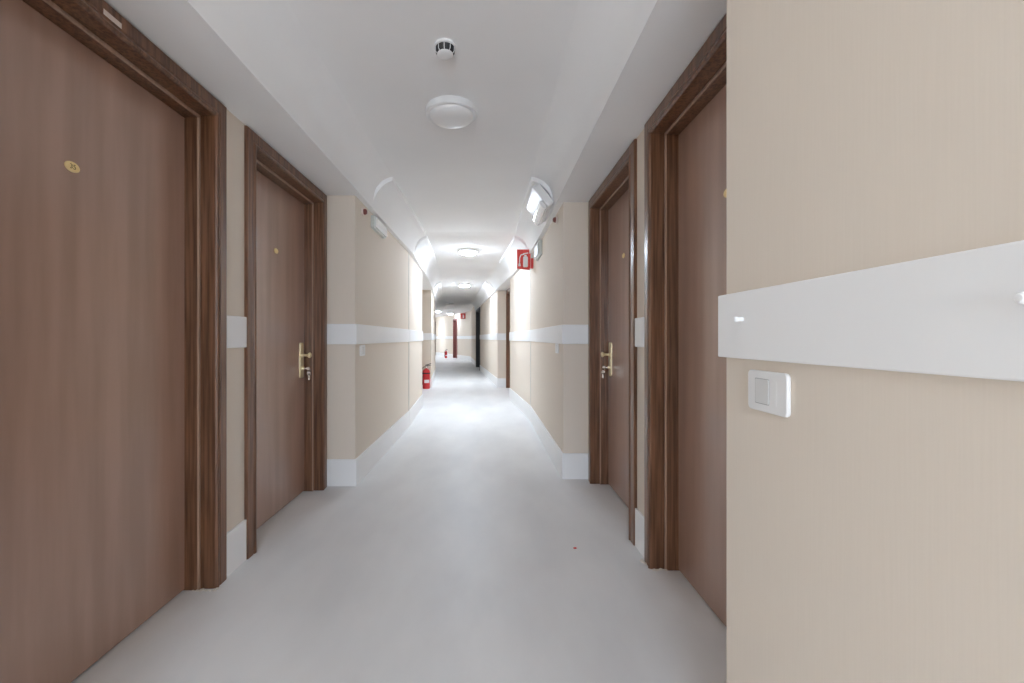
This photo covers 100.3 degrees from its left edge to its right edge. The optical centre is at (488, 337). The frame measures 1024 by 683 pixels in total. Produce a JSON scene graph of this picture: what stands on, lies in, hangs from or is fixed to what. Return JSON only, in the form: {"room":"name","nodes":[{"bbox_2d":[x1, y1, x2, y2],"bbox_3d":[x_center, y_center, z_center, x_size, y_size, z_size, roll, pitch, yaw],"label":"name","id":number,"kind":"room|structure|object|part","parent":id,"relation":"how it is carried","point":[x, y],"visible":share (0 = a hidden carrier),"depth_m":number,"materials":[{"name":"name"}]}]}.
{"room":"hotel corridor","nodes":[
{"label":"hotel corridor","id":0,"kind":"room"},
{"bbox_2d":[227,110,434,531],"bbox_3d":[-2.878,-0.117,13.775,2.237,2.405,35.133,0,0,-8],"label":"wall","id":1,"kind":"structure","parent":0,"point":[373,280],"depth_m":3.13,"materials":[{"name":"beige paint"}]},
{"bbox_2d":[0,0,226,682],"bbox_3d":[-1.278,0.022,1.398,0.208,2.123,1.052,0,0,0],"label":"door","id":2,"kind":"structure","parent":1,"relation":"in","point":[113,157],"depth_m":1.42,"materials":[{"name":"brown wood"}]},
{"bbox_3d":[-1.185,0.022,1.398,0.022,2.123,1.052,0,0,0],"label":"casing","id":3,"kind":"part","parent":2,"relation":"part of","materials":[{"name":"brown wood"}]},
{"bbox_2d":[227,315,246,347],"bbox_3d":[-1.190,-0.029,2.006,0.014,0.149,0.164,0,0,0],"label":"wall rail","id":4,"kind":"object","parent":1,"relation":"attached to","point":[236,325],"visible":0.81,"depth_m":2.00,"materials":[{"name":"white paint"}]},
{"bbox_2d":[244,126,326,559],"bbox_3d":[-1.278,0.022,2.600,0.208,2.123,1.024,0,0,0],"label":"door","id":5,"kind":"structure","parent":1,"relation":"in","point":[285,213],"depth_m":2.68,"materials":[{"name":"brown wood"}]},
{"bbox_3d":[-1.304,0.155,2.970,0.009,0.245,0.054,0,0,0],"label":"handle plate","id":6,"kind":"part","parent":5,"relation":"part of","materials":[{"name":"gold metal"}]},
{"bbox_3d":[-1.269,0.120,2.970,0.065,0.039,0.039,0,0,0],"label":"knob","id":7,"kind":"part","parent":5,"relation":"part of","materials":[{"name":"gold metal"}]},
{"bbox_2d":[304,367,310,379],"bbox_3d":[-1.270,0.246,2.970,0.061,0.092,0.003,0,0,0],"label":"key","id":8,"kind":"object","parent":5,"relation":"hanging from","point":[307,368],"visible":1,"depth_m":2.97,"materials":[{"name":"silver metal"}]},
{"bbox_2d":[360,345,364,355],"bbox_3d":[-0.975,0.095,3.290,0.010,0.084,0.123,0,0,0],"label":"light switch","id":9,"kind":"object","parent":1,"relation":"attached to","point":[362,347],"visible":1,"depth_m":3.27,"materials":[{"name":"white plastic"}]},
{"bbox_2d":[361,208,366,215],"bbox_3d":[-0.960,-0.975,3.300,0.040,0.060,0.060,0,0,0],"label":"indicator","id":10,"kind":"object","parent":1,"relation":"attached to","point":[363,211],"visible":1,"depth_m":3.28,"materials":[{"name":"brown plastic"}]},
{"bbox_2d":[327,324,409,343],"bbox_3d":[-1.081,-0.029,4.164,0.231,0.149,2.104,0,0,0],"label":"wall rail","id":11,"kind":"object","parent":1,"relation":"attached to","point":[336,333],"visible":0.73,"depth_m":3.29,"materials":[{"name":"white paint"}]},
{"bbox_2d":[371,215,386,238],"bbox_3d":[-0.959,-0.969,3.740,0.046,0.107,0.400,0,0,0],"label":"emergency light","id":12,"kind":"object","parent":1,"relation":"attached to","point":[377,225],"visible":1,"depth_m":3.65,"materials":[{"name":"grey plastic"}]},
{"bbox_2d":[410,330,435,341],"bbox_3d":[-3.074,-0.029,18.193,0.848,0.149,26.262,0,0,-11],"label":"wall rail","id":13,"kind":"object","parent":1,"relation":"attached to","point":[415,335],"visible":0.8,"depth_m":6.40,"materials":[{"name":"white paint"}]},
{"bbox_2d":[71,355,726,682],"bbox_3d":[-1.710,1.115,13.795,4.456,0.060,35.412,0,0,-8],"label":"floor","id":14,"kind":"structure","parent":0,"point":[454,559],"depth_m":1.84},
{"bbox_2d":[422,363,430,388],"bbox_3d":[-1.342,0.813,9.159,0.168,0.543,0.163,0,0,23],"label":"fire extinguisher","id":15,"kind":"object","parent":14,"relation":"on","point":[426,372],"visible":0.95,"depth_m":9.10,"materials":[{"name":"red metal"}]},
{"bbox_2d":[104,0,726,317],"bbox_3d":[-1.662,-1.252,13.836,4.748,0.415,35.542,0,0,-8],"label":"ceiling","id":16,"kind":"structure","parent":0,"point":[341,90],"depth_m":2.10,"materials":[{"name":"white paint"}]},
{"bbox_2d":[434,38,455,59],"bbox_3d":[-0.195,-1.277,1.900,0.100,0.048,0.100,0,0,0],"label":"smoke detector","id":17,"kind":"object","parent":16,"relation":"attached to","point":[445,48],"visible":1,"depth_m":1.87,"materials":[{"name":"white plastic"}]},
{"bbox_2d":[426,95,476,128],"bbox_3d":[-0.214,-1.264,2.430,0.290,0.074,0.290,0,0,0],"label":"ceiling lamp","id":18,"kind":"object","parent":16,"relation":"attached to","point":[447,111],"visible":1,"depth_m":2.36,"materials":[{"name":"white plastic"}]},
{"bbox_2d":[429,104,472,128],"bbox_3d":[-0.214,-1.245,2.430,0.248,0.036,0.248,0,0,0],"label":"diffuser","id":19,"kind":"object","parent":18,"relation":"attached to","point":[450,116],"depth_m":2.37,"materials":[{"name":"plastic"}]},
{"bbox_2d":[459,283,470,286],"bbox_3d":[-0.590,-1.264,10.300,0.290,0.074,0.290,0,0,0],"label":"ceiling lamp","id":20,"kind":"object","parent":16,"relation":"attached to","point":[461,284],"visible":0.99,"depth_m":10.20,"materials":[{"name":"white plastic"}]},
{"bbox_2d":[458,248,477,254],"bbox_3d":[-0.310,-1.264,6.300,0.290,0.074,0.290,0,0,0],"label":"ceiling lamp","id":21,"kind":"object","parent":16,"relation":"attached to","point":[464,251],"visible":1,"depth_m":6.20,"materials":[{"name":"white plastic"}]},
{"bbox_2d":[460,251,475,254],"bbox_3d":[-0.310,-1.245,6.300,0.248,0.036,0.248,0,0,0],"label":"diffuser","id":22,"kind":"object","parent":21,"relation":"attached to","point":[461,252],"depth_m":6.23,"materials":[{"name":"white plastic"}]},
{"bbox_2d":[527,183,553,224],"bbox_3d":[0.430,-1.129,3.650,0.172,0.204,0.550,0,0,0],"label":"emergency light","id":23,"kind":"object","parent":16,"relation":"attached to","point":[540,203],"visible":1,"depth_m":3.48,"materials":[{"name":"white plastic"}]},
{"bbox_2d":[435,0,1023,682],"bbox_3d":[-0.758,-0.117,13.832,2.833,2.405,35.207,0,0,-9],"label":"wall","id":24,"kind":"structure","parent":0,"point":[875,528],"depth_m":0.67,"materials":[{"name":"beige paint"}]},
{"bbox_2d":[227,352,643,576],"bbox_3d":[-1.556,0.986,13.818,3.876,0.197,35.285,0,0,-8],"label":"baseboard","id":25,"kind":"structure","parent":24,"relation":"attached to","point":[340,472],"depth_m":3.28,"materials":[{"name":"white paint"}]},
{"bbox_2d":[436,336,452,338],"bbox_3d":[-2.672,-0.029,25.232,0.014,0.149,3.887,0,0,-21],"label":"wall rail","id":26,"kind":"object","parent":24,"relation":"attached to","point":[437,337],"visible":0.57,"depth_m":25.06,"materials":[{"name":"white paint"}]},
{"bbox_2d":[453,319,456,357],"bbox_3d":[-1.748,0.022,23.093,0.208,2.123,0.770,0,0,-21],"label":"door","id":27,"kind":"structure","parent":24,"relation":"in","point":[454,320],"depth_m":23.35,"materials":[{"name":"brown wood"}]},
{"bbox_2d":[457,335,475,338],"bbox_3d":[-0.883,-0.029,19.360,0.425,0.149,6.864,0,0,-10],"label":"wall rail","id":28,"kind":"object","parent":24,"relation":"attached to","point":[474,336],"visible":0.98,"depth_m":21.20,"materials":[{"name":"white paint"}]},
{"bbox_2d":[476,307,479,370],"bbox_3d":[-0.303,0.022,15.064,0.208,2.123,1.790,0,0,-6],"label":"door","id":29,"kind":"structure","parent":24,"relation":"in","point":[478,309],"depth_m":15.87,"materials":[{"name":"black wood"}]},
{"bbox_2d":[480,333,505,339],"bbox_3d":[-0.053,-0.029,11.739,0.202,0.149,4.873,0,0,-8],"label":"wall rail","id":30,"kind":"object","parent":24,"relation":"attached to","point":[497,336],"visible":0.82,"depth_m":9.88,"materials":[{"name":"white paint"}]},
{"bbox_2d":[506,288,509,387],"bbox_3d":[0.520,0.022,8.837,0.208,2.123,1.030,0,0,-6],"label":"door","id":31,"kind":"structure","parent":24,"relation":"in","point":[507,290],"depth_m":9.26,"materials":[{"name":"brown wood"}]},
{"bbox_2d":[509,330,529,340],"bbox_3d":[0.462,-0.029,6.959,0.204,0.149,2.713,0,0,0],"label":"wall rail","id":32,"kind":"object","parent":24,"relation":"attached to","point":[519,335],"visible":0.84,"depth_m":6.35,"materials":[{"name":"white paint"}]},
{"bbox_2d":[517,249,532,269],"bbox_3d":[0.455,-0.980,5.352,0.216,0.238,0.116,0,0,0],"label":"fire sign","id":33,"kind":"object","parent":24,"relation":"attached to","point":[524,259],"visible":0.93,"depth_m":5.30,"materials":[{"name":"red plastic"}]},
{"bbox_2d":[530,270,530,405],"bbox_3d":[0.546,-0.078,5.600,0.004,1.930,0.008,0,0,0],"label":"strip","id":34,"kind":"object","parent":24,"relation":"attached to","point":[530,270],"visible":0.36,"depth_m":5.60,"materials":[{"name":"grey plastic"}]},
{"bbox_2d":[534,240,541,260],"bbox_3d":[0.535,-0.953,4.660,0.046,0.155,0.360,0,0,-1],"label":"emergency light","id":35,"kind":"object","parent":24,"relation":"attached to","point":[538,248],"visible":1,"depth_m":4.52,"materials":[{"name":"grey plastic"}]},
{"bbox_2d":[553,216,557,223],"bbox_3d":[0.550,-0.985,3.560,0.040,0.060,0.060,0,0,0],"label":"indicator","id":36,"kind":"object","parent":24,"relation":"attached to","point":[555,219],"visible":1,"depth_m":3.54,"materials":[{"name":"brown plastic"}]},
{"bbox_2d":[555,343,558,352],"bbox_3d":[0.565,0.085,3.550,0.010,0.084,0.123,0,0,0],"label":"light switch","id":37,"kind":"object","parent":24,"relation":"attached to","point":[556,345],"visible":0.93,"depth_m":3.54,"materials":[{"name":"white plastic"}]},
{"bbox_2d":[530,325,587,343],"bbox_3d":[0.654,-0.029,4.423,0.214,0.149,2.349,0,0,-1],"label":"wall rail","id":38,"kind":"object","parent":24,"relation":"attached to","point":[559,334],"visible":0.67,"depth_m":3.28,"materials":[{"name":"white paint"}]},
{"bbox_2d":[588,139,636,545],"bbox_3d":[0.854,0.022,2.739,0.208,2.123,1.022,0,0,0],"label":"door","id":39,"kind":"structure","parent":24,"relation":"in","point":[612,210],"depth_m":2.98,"materials":[{"name":"brown wood"}]},
{"bbox_2d":[601,366,607,377],"bbox_3d":[0.846,0.246,3.100,0.061,0.092,0.003,0,0,0],"label":"key","id":40,"kind":"object","parent":39,"relation":"hanging from","point":[603,367],"visible":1,"depth_m":3.10,"materials":[{"name":"silver metal"}]},
{"bbox_3d":[0.845,0.120,3.100,0.065,0.039,0.039,0,0,0],"label":"knob","id":41,"kind":"part","parent":39,"relation":"part of","materials":[{"name":"gold metal"}]},
{"bbox_3d":[0.880,0.155,3.100,0.009,0.245,0.054,0,0,0],"label":"handle plate","id":42,"kind":"part","parent":39,"relation":"part of","materials":[{"name":"gold metal"}]},
{"bbox_2d":[635,317,643,346],"bbox_3d":[0.766,-0.029,2.155,0.014,0.149,0.147,0,0,0],"label":"wall rail","id":43,"kind":"object","parent":24,"relation":"attached to","point":[639,322],"visible":0.69,"depth_m":2.15,"materials":[{"name":"white paint"}]},
{"bbox_2d":[644,13,726,627],"bbox_3d":[0.854,0.022,1.558,0.208,2.123,1.045,0,0,0],"label":"door","id":44,"kind":"structure","parent":24,"relation":"in","point":[685,137],"depth_m":1.89,"materials":[{"name":"brown wood"}]},
{"bbox_2d":[748,370,790,416],"bbox_3d":[0.567,0.110,0.869,0.010,0.084,0.123,0,0,0],"label":"light switch","id":45,"kind":"object","parent":24,"relation":"attached to","point":[769,392],"visible":1,"depth_m":0.85,"materials":[{"name":"white plastic"}]},
{"bbox_2d":[718,240,1023,381],"bbox_3d":[0.656,-0.029,-1.328,0.234,0.149,4.744,0,0,0],"label":"wall rail","id":46,"kind":"object","parent":24,"relation":"attached to","point":[961,314],"visible":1,"depth_m":0.58,"materials":[{"name":"white paint"}]}
]}

